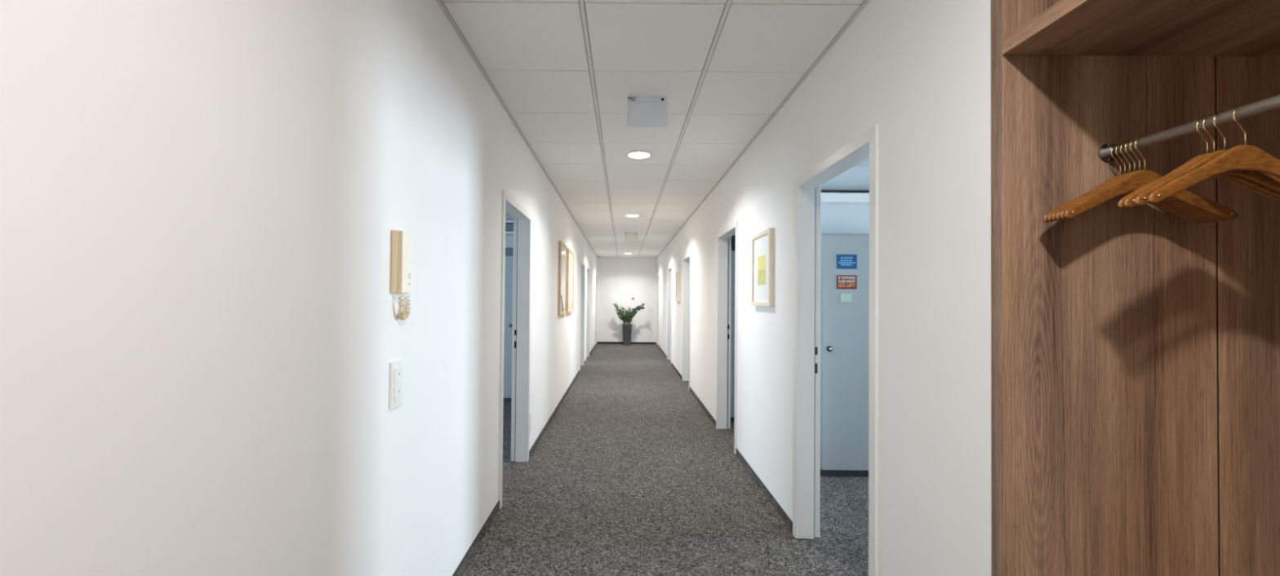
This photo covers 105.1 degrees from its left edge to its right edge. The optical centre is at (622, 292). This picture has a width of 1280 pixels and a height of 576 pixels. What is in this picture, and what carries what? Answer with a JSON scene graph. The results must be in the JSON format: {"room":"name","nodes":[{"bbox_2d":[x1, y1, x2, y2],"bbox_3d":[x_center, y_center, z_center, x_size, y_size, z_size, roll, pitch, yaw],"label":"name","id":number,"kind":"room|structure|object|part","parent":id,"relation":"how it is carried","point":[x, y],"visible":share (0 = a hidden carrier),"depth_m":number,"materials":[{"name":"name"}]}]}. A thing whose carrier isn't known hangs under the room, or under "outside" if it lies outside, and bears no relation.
{"room":"office corridor","nodes":[
{"label":"office corridor","id":0,"kind":"room"},
{"bbox_2d":[0,0,597,575],"bbox_3d":[-0.851,0.059,5.972,0.125,2.789,17.940,0,-1,0],"label":"wall","id":1,"kind":"structure","parent":0,"point":[202,202],"depth_m":1.06,"materials":[{"name":"white paint"}]},
{"bbox_2d":[389,360,402,409],"bbox_3d":[-0.794,0.325,1.728,0.014,0.162,0.081,0,-1,0],"label":"light switch","id":2,"kind":"object","parent":1,"relation":"attached to","point":[396,367],"visible":1,"depth_m":1.71,"materials":[{"name":"white plastic"}]},
{"bbox_2d":[391,230,412,320],"bbox_3d":[-0.778,-0.057,1.740,0.040,0.316,0.096,0,-1,0],"label":"handset","id":3,"kind":"object","parent":1,"relation":"attached to","point":[402,241],"visible":1,"depth_m":1.70,"materials":[{"name":"beige plastic"}]},
{"bbox_3d":[-0.778,0.056,1.746,0.029,0.090,0.073,0,-1,0],"label":"curly cord","id":4,"kind":"part","parent":3,"relation":"part of","materials":[{"name":"beige plastic"}]},
{"bbox_2d":[498,190,531,509],"bbox_3d":[-1.295,0.374,3.699,1.019,2.092,0.984,0,-1,0],"label":"door frame","id":5,"kind":"structure","parent":1,"relation":"in","point":[521,343],"depth_m":4.14,"materials":[{"name":"paint"}]},
{"bbox_3d":[-0.905,0.399,4.153,0.015,0.155,0.004,0,-1,0],"label":"strike plate","id":6,"kind":"part","parent":5,"relation":"part of","materials":[{"name":"metal"}]},
{"bbox_2d":[452,345,595,575],"bbox_3d":[-0.795,1.426,5.954,0.010,0.055,17.940,0,-1,0],"label":"baseboard","id":7,"kind":"structure","parent":1,"relation":"attached to","point":[461,566],"depth_m":2.96,"materials":[{"name":"plastic"}]},
{"bbox_2d":[528,412,531,431],"bbox_3d":[-0.795,1.121,4.243,0.012,0.150,0.081,0,-1,0],"label":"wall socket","id":8,"kind":"object","parent":1,"relation":"attached to","point":[530,420],"visible":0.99,"depth_m":4.23,"materials":[{"name":"white plastic"}]},
{"bbox_2d":[557,240,567,315],"bbox_3d":[-0.769,-0.157,6.380,0.031,0.937,0.690,0,-1,0],"label":"framed picture","id":9,"kind":"object","parent":1,"relation":"attached to","point":[562,248],"visible":1,"depth_m":6.31,"materials":[{"name":"brown wood"}]},
{"bbox_2d":[560,246,566,311],"bbox_3d":[-0.765,-0.166,6.380,0.002,0.830,0.610,0,-1,0],"label":"print","id":10,"kind":"object","parent":9,"relation":"attached to","point":[563,249],"depth_m":6.41},
{"bbox_2d":[566,248,573,313],"bbox_3d":[-0.767,-0.154,7.235,0.031,0.920,0.740,0,-1,0],"label":"framed picture","id":11,"kind":"object","parent":1,"relation":"attached to","point":[570,253],"visible":0.77,"depth_m":7.22,"materials":[{"name":"brown wood"}]},
{"bbox_2d":[568,252,573,310],"bbox_3d":[-0.763,-0.154,7.235,0.002,0.830,0.660,0,-1,0],"label":"print","id":12,"kind":"object","parent":11,"relation":"attached to","point":[571,254],"depth_m":7.29},
{"bbox_2d":[579,260,585,369],"bbox_3d":[-1.280,0.452,9.628,1.019,2.092,0.984,0,-1,0],"label":"door","id":13,"kind":"structure","parent":1,"relation":"in","point":[582,264],"depth_m":10.06,"materials":[{"name":"paint"}]},
{"bbox_2d":[585,265,590,359],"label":"door","id":14,"kind":"structure","parent":1,"relation":"in","point":[588,268],"depth_m":11.54,"materials":[{"name":"paint"}]},
{"bbox_2d":[595,273,597,343],"bbox_3d":[-1.222,0.515,14.463,0.929,2.092,0.894,0,-1,0],"label":"door","id":15,"kind":"structure","parent":1,"relation":"in","point":[596,275],"depth_m":14.85,"materials":[{"name":"paint"}]},
{"bbox_2d":[435,0,870,257],"bbox_3d":[0.141,-1.157,8.208,1.827,0.022,13.495,0,-1,0],"label":"trim","id":16,"kind":"structure","parent":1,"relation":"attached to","point":[440,2],"depth_m":2.90,"materials":[{"name":"white metal"}]},
{"bbox_2d":[505,215,513,247],"bbox_3d":[-3.446,0.130,7.408,5.071,2.639,11.000,0,-1,0],"label":"wall","id":17,"kind":"structure","parent":0,"point":[508,239],"depth_m":6.93,"materials":[{"name":"paint"}]},
{"bbox_2d":[505,231,513,235],"bbox_3d":[-1.725,-0.805,6.785,1.500,0.022,0.298,0,-1,0],"label":"wall shelf","id":18,"kind":"object","parent":17,"relation":"attached to","point":[507,233],"visible":0.02,"depth_m":6.67,"materials":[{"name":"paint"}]},
{"bbox_2d":[505,223,513,231],"bbox_3d":[-1.579,-0.871,6.785,0.290,0.112,0.262,0,-1,0],"label":"box","id":19,"kind":"object","parent":18,"relation":"on","point":[508,227],"visible":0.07,"depth_m":6.66,"materials":[{"name":"white plastic"}]},
{"bbox_2d":[505,221,513,223],"bbox_3d":[-1.724,-0.955,6.787,1.500,0.022,0.298,0,-1,0],"label":"wall shelf","id":20,"kind":"object","parent":17,"relation":"attached to","point":[506,222],"visible":0.02,"depth_m":6.64,"materials":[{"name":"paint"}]},
{"bbox_2d":[596,257,657,342],"bbox_3d":[0.089,0.185,14.999,12.500,2.789,0.120,0,-1,0],"label":"wall","id":21,"kind":"structure","parent":0,"point":[620,280],"depth_m":14.94,"materials":[{"name":"white paint"}]},
{"bbox_2d":[596,342,656,344],"bbox_3d":[0.136,1.550,14.915,1.827,0.058,0.011,0,-1,0],"label":"baseboard","id":22,"kind":"structure","parent":21,"relation":"attached to","point":[632,343],"depth_m":14.91,"materials":[{"name":"black plastic"}]},
{"bbox_2d":[441,0,864,257],"bbox_3d":[0.136,-1.202,5.986,1.827,0.050,17.940,0,-1,0],"label":"ceiling","id":23,"kind":"structure","parent":0,"point":[533,53],"depth_m":2.83,"materials":[{"name":"tile"}]},
{"bbox_2d":[624,232,637,242],"bbox_3d":[0.172,-1.039,9.363,0.252,0.186,0.030,0,-1,0],"label":"exit sign","id":24,"kind":"object","parent":23,"relation":"hanging from","point":[628,237],"visible":1,"depth_m":9.36,"materials":[{"name":"plastic"}]},
{"bbox_2d":[625,213,639,217],"bbox_3d":[0.157,-1.153,7.397,0.220,0.010,0.220,0,-1,0],"label":"recessed light","id":25,"kind":"object","parent":23,"relation":"in","point":[631,215],"visible":1,"depth_m":7.40,"materials":[{"name":"white plastic"}]},
{"bbox_2d":[626,151,651,159],"bbox_3d":[0.148,-1.194,4.273,0.220,0.010,0.220,0,-1,0],"label":"recessed light","id":26,"kind":"object","parent":23,"relation":"in","point":[635,154],"visible":1,"depth_m":4.25,"materials":[{"name":"white plastic"}]},
{"bbox_2d":[628,152,649,158],"bbox_3d":[0.148,-1.195,4.273,0.185,0.006,0.185,0,-1,0],"label":"diffuser","id":27,"kind":"object","parent":26,"relation":"attached to","point":[632,155],"depth_m":4.28,"materials":[{"name":"white plastic"}]},
{"bbox_2d":[626,96,667,127],"bbox_3d":[0.156,-1.122,3.053,0.252,0.186,0.030,0,-1,0],"label":"exit sign","id":28,"kind":"object","parent":23,"relation":"hanging from","point":[642,111],"visible":1,"depth_m":3.05,"materials":[{"name":"plastic"}]},
{"bbox_2d":[578,0,732,257],"bbox_3d":[0.157,-1.157,8.196,0.644,0.021,13.471,0,-1,0],"label":"trim","id":29,"kind":"structure","parent":23,"relation":"attached to","point":[728,2],"depth_m":2.89,"materials":[{"name":"white metal"}]},
{"bbox_2d":[460,343,868,575],"bbox_3d":[0.053,1.491,5.951,12.500,0.060,18.180,0,-1,0],"label":"floor","id":30,"kind":"structure","parent":0,"point":[630,476],"depth_m":3.38,"materials":[{"name":"carpet"}]},
{"bbox_2d":[503,256,513,402],"bbox_3d":[-1.826,0.489,6.676,1.320,1.930,0.475,0,-1,0],"label":"tall cabinet","id":31,"kind":"object","parent":30,"relation":"on","point":[508,260],"visible":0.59,"depth_m":6.46,"materials":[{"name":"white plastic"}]},
{"bbox_2d":[505,247,513,256],"bbox_3d":[-1.577,-0.538,6.781,0.400,0.130,0.262,0,-1,0],"label":"box","id":32,"kind":"object","parent":31,"relation":"on","point":[508,251],"visible":0.06,"depth_m":6.65,"materials":[{"name":"white plastic"}]},
{"bbox_2d":[613,302,644,345],"bbox_3d":[0.199,0.947,14.600,0.955,1.256,0.310,0,-1,0],"label":"potted plant","id":33,"kind":"object","parent":30,"relation":"on","point":[626,327],"visible":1,"depth_m":14.52,"materials":[{"name":"green plant"}]},
{"bbox_3d":[0.147,1.260,14.604,0.294,0.630,0.294,0,-1,0],"label":"planter","id":34,"kind":"part","parent":33,"relation":"part of","materials":[{"name":"grey concrete"}]},
{"bbox_2d":[730,250,735,422],"bbox_3d":[1.644,0.504,5.747,0.935,1.935,0.455,0,-1,0],"label":"tall cabinet","id":35,"kind":"object","parent":30,"relation":"on","point":[733,252],"visible":0.02,"depth_m":5.52,"materials":[{"name":"white"}]},
{"bbox_2d":[731,234,735,250],"bbox_3d":[1.416,-0.681,5.756,0.460,0.429,0.410,0,-1,0],"label":"storage box","id":36,"kind":"object","parent":35,"relation":"on","point":[733,237],"visible":0.02,"depth_m":5.55,"materials":[{"name":"black plastic"}]},
{"bbox_2d":[820,233,869,476],"bbox_3d":[2.097,0.497,4.032,1.060,1.912,0.448,0,-1,0],"label":"tall cabinet","id":37,"kind":"object","parent":30,"relation":"on","point":[844,326],"visible":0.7,"depth_m":3.83,"materials":[{"name":"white metal"}]},
{"bbox_3d":[1.619,0.442,3.820,0.042,0.042,0.020,0,-1,0],"label":"knob","id":38,"kind":"part","parent":37,"relation":"part of","materials":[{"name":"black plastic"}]},
{"bbox_2d":[840,293,851,302],"bbox_3d":[1.752,0.044,3.834,0.083,0.065,0.002,0,-1,0],"label":"paper note","id":39,"kind":"object","parent":37,"relation":"attached to","point":[844,297],"visible":1,"depth_m":3.83,"materials":[{"name":"white paper"}]},
{"bbox_2d":[836,254,857,269],"bbox_3d":[1.759,-0.237,3.837,0.159,0.114,0.003,0,-1,0],"label":"poster","id":40,"kind":"object","parent":37,"relation":"attached to","point":[843,261],"visible":1,"depth_m":3.84,"materials":[{"name":"blue paper"}]},
{"bbox_2d":[836,275,857,288],"bbox_3d":[1.758,-0.077,3.835,0.159,0.108,0.003,0,-1,0],"label":"poster","id":41,"kind":"object","parent":37,"relation":"attached to","point":[843,282],"visible":1,"depth_m":3.83,"materials":[{"name":"red paper"}]},
{"bbox_2d":[991,0,1279,575],"bbox_3d":[1.480,0.085,0.615,0.918,2.637,1.480,0,-1,0],"label":"wardrobe","id":42,"kind":"object","parent":30,"relation":"on","point":[1135,350],"visible":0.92,"depth_m":1.32,"materials":[{"name":"brown wood"}]},
{"bbox_2d":[1097,143,1121,161],"bbox_3d":[1.311,-0.376,1.311,0.048,0.048,0.027,0,-1,0],"label":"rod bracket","id":43,"kind":"object","parent":42,"relation":"attached to","point":[1104,149],"depth_m":1.32,"materials":[{"name":"metal"}]},
{"bbox_2d":[1043,143,1205,223],"bbox_3d":[1.310,-0.285,1.283,0.425,0.212,0.027,0,-1,0],"label":"hanger","id":44,"kind":"object","parent":42,"relation":"hanging from","point":[1045,218],"visible":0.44,"depth_m":1.28,"materials":[{"name":"brown wood"}]},
{"bbox_2d":[1047,142,1211,222],"bbox_3d":[1.310,-0.285,1.271,0.425,0.212,0.027,0,-1,0],"label":"hanger","id":45,"kind":"object","parent":42,"relation":"hanging from","point":[1049,217],"visible":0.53,"depth_m":1.27,"materials":[{"name":"brown wood"}]},
{"bbox_2d":[1051,141,1217,222],"bbox_3d":[1.310,-0.286,1.259,0.425,0.212,0.027,0,-1,0],"label":"hanger","id":46,"kind":"object","parent":42,"relation":"hanging from","point":[1053,216],"visible":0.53,"depth_m":1.26,"materials":[{"name":"brown wood"}]},
{"bbox_2d":[1055,139,1221,222],"bbox_3d":[1.310,-0.286,1.247,0.425,0.212,0.027,0,-1,0],"label":"hanger","id":47,"kind":"object","parent":42,"relation":"hanging from","point":[1057,215],"visible":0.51,"depth_m":1.25,"materials":[{"name":"brown wood"}]},
{"bbox_2d":[1002,0,1279,57],"bbox_3d":[1.478,-0.668,0.626,0.898,0.041,1.404,0,-1,0],"label":"shelf","id":48,"kind":"object","parent":42,"relation":"attached to","point":[1068,28],"depth_m":1.21,"materials":[{"name":"brown wood"}]},
{"bbox_2d":[1059,137,1226,221],"bbox_3d":[1.310,-0.286,1.235,0.425,0.212,0.027,0,-1,0],"label":"hanger","id":49,"kind":"object","parent":42,"relation":"hanging from","point":[1061,215],"visible":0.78,"depth_m":1.23,"materials":[{"name":"brown wood"}]},
{"bbox_2d":[1063,136,1238,220],"bbox_3d":[1.310,-0.286,1.222,0.425,0.212,0.027,0,-1,0],"label":"hanger","id":50,"kind":"object","parent":42,"relation":"hanging from","point":[1134,181],"visible":0.85,"depth_m":1.22,"materials":[{"name":"brown wood"}]},
{"bbox_3d":[1.309,-0.385,0.623,0.025,0.025,1.402,0,-1,0],"label":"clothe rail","id":51,"kind":"part","parent":42,"relation":"part of","materials":[{"name":"metal"}]},
{"bbox_2d":[1117,116,1279,208],"bbox_3d":[1.310,-0.288,1.090,0.425,0.212,0.027,0,-1,0],"label":"hanger","id":52,"kind":"object","parent":42,"relation":"hanging from","point":[1120,204],"visible":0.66,"depth_m":1.09,"materials":[{"name":"brown wood"}]},
{"bbox_2d":[1123,114,1279,208],"bbox_3d":[1.309,-0.288,1.078,0.425,0.212,0.027,0,-1,0],"label":"hanger","id":53,"kind":"object","parent":42,"relation":"hanging from","point":[1128,202],"visible":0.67,"depth_m":1.08,"materials":[{"name":"brown wood"}]},
{"bbox_2d":[1133,111,1279,205],"bbox_3d":[1.310,-0.288,1.058,0.425,0.212,0.027,1,-1,-1],"label":"hanger","id":54,"kind":"object","parent":42,"relation":"hanging from","point":[1272,182],"visible":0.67,"depth_m":1.06,"materials":[{"name":"brown wood"}]},
{"bbox_2d":[1147,104,1279,203],"bbox_3d":[1.309,-0.289,1.023,0.425,0.212,0.027,0,-1,1],"label":"hanger","id":55,"kind":"object","parent":42,"relation":"hanging from","point":[1240,157],"visible":0.97,"depth_m":1.03,"materials":[{"name":"brown wood"}]},
{"bbox_2d":[657,0,991,575],"bbox_3d":[1.101,0.076,5.967,0.125,2.789,17.940,0,-1,0],"label":"wall","id":56,"kind":"structure","parent":0,"point":[919,71],"depth_m":1.79,"materials":[{"name":"white paint"}]},
{"bbox_2d":[656,274,659,346],"bbox_3d":[1.510,0.539,14.455,0.929,2.092,0.894,0,-1,0],"label":"door","id":57,"kind":"structure","parent":56,"relation":"in","point":[658,275],"depth_m":14.85,"materials":[{"name":"paint"}]},
{"bbox_2d":[666,265,671,364],"bbox_3d":[1.510,0.490,10.776,0.949,2.092,0.914,0,-1,0],"label":"door","id":58,"kind":"structure","parent":56,"relation":"in","point":[669,268],"depth_m":11.18,"materials":[{"name":"paint"}]},
{"bbox_2d":[675,271,680,302],"bbox_3d":[1.031,-0.096,9.039,0.031,0.543,0.480,0,-1,0],"label":"framed picture","id":59,"kind":"object","parent":56,"relation":"attached to","point":[678,273],"visible":1,"depth_m":9.00,"materials":[{"name":"brown wood"}]},
{"bbox_2d":[676,278,678,296],"bbox_3d":[1.028,-0.096,9.039,0.002,0.330,0.280,0,-1,0],"label":"print","id":60,"kind":"object","parent":59,"relation":"attached to","point":[677,278],"depth_m":9.07},
{"bbox_2d":[682,252,690,390],"bbox_3d":[1.502,0.453,7.886,0.949,2.092,0.914,0,-1,0],"label":"door","id":61,"kind":"structure","parent":56,"relation":"in","point":[686,259],"depth_m":8.29,"materials":[{"name":"paint"}]},
{"bbox_2d":[658,346,792,533],"bbox_3d":[1.027,1.470,8.131,0.010,0.055,13.576,0,-1,0],"label":"baseboard","id":62,"kind":"structure","parent":56,"relation":"attached to","point":[781,513],"depth_m":3.69,"materials":[{"name":"plastic"}]},
{"bbox_2d":[715,220,737,453],"bbox_3d":[1.500,0.412,4.831,0.959,2.092,0.924,0,-1,0],"label":"door frame","id":63,"kind":"structure","parent":56,"relation":"in","point":[723,249],"depth_m":5.24,"materials":[{"name":"paint"}]},
{"bbox_2d":[751,227,773,306],"bbox_3d":[1.017,-0.166,3.565,0.031,0.537,0.470,0,-1,0],"label":"framed picture","id":64,"kind":"object","parent":56,"relation":"attached to","point":[762,243],"visible":1,"depth_m":3.52,"materials":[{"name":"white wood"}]},
{"bbox_2d":[757,269,765,284],"bbox_3d":[1.013,-0.107,3.559,0.002,0.110,0.200,0,-1,0],"label":"print","id":65,"kind":"object","parent":64,"relation":"attached to","point":[761,273],"depth_m":3.55},
{"bbox_2d":[757,254,765,270],"bbox_3d":[1.014,-0.212,3.561,0.002,0.100,0.200,0,-1,0],"label":"print","id":66,"kind":"object","parent":64,"relation":"on","point":[761,258],"depth_m":3.56},
{"bbox_2d":[792,124,878,575],"bbox_3d":[1.508,0.381,2.426,0.989,2.092,0.954,0,-1,0],"label":"door frame","id":67,"kind":"structure","parent":56,"relation":"in","point":[807,188],"depth_m":2.85,"materials":[{"name":"paint"}]},
{"bbox_3d":[1.136,0.399,2.868,0.015,0.155,0.004,0,-1,0],"label":"strike plate","id":68,"kind":"part","parent":67,"relation":"part of","materials":[{"name":"metal"}]},
{"bbox_2d":[821,166,869,233],"bbox_3d":[3.592,0.188,7.149,4.852,2.639,11.480,0,-1,0],"label":"wall","id":69,"kind":"structure","parent":0,"point":[835,218],"depth_m":4.28,"materials":[{"name":"paint"}]},
{"bbox_2d":[821,190,869,204],"bbox_3d":[3.719,-0.805,4.226,4.400,0.100,0.089,0,-1,0],"label":"duct","id":70,"kind":"object","parent":69,"relation":"attached to","point":[833,197],"visible":0.02,"depth_m":4.20,"materials":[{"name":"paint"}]},
{"bbox_2d":[854,158,869,167],"bbox_3d":[3.605,-1.059,8.225,4.852,0.060,13.440,0,-1,0],"label":"ceiling","id":71,"kind":"structure","parent":0,"point":[865,163],"depth_m":4.20,"materials":[{"name":"paint"}]},
{"bbox_2d":[991,293,991,482],"bbox_3d":[1.523,0.009,0.586,0.998,2.789,1.660,0,-1,0],"label":"wall niche","id":72,"kind":"object","parent":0,"point":[991,294],"visible":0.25,"depth_m":1.36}
]}

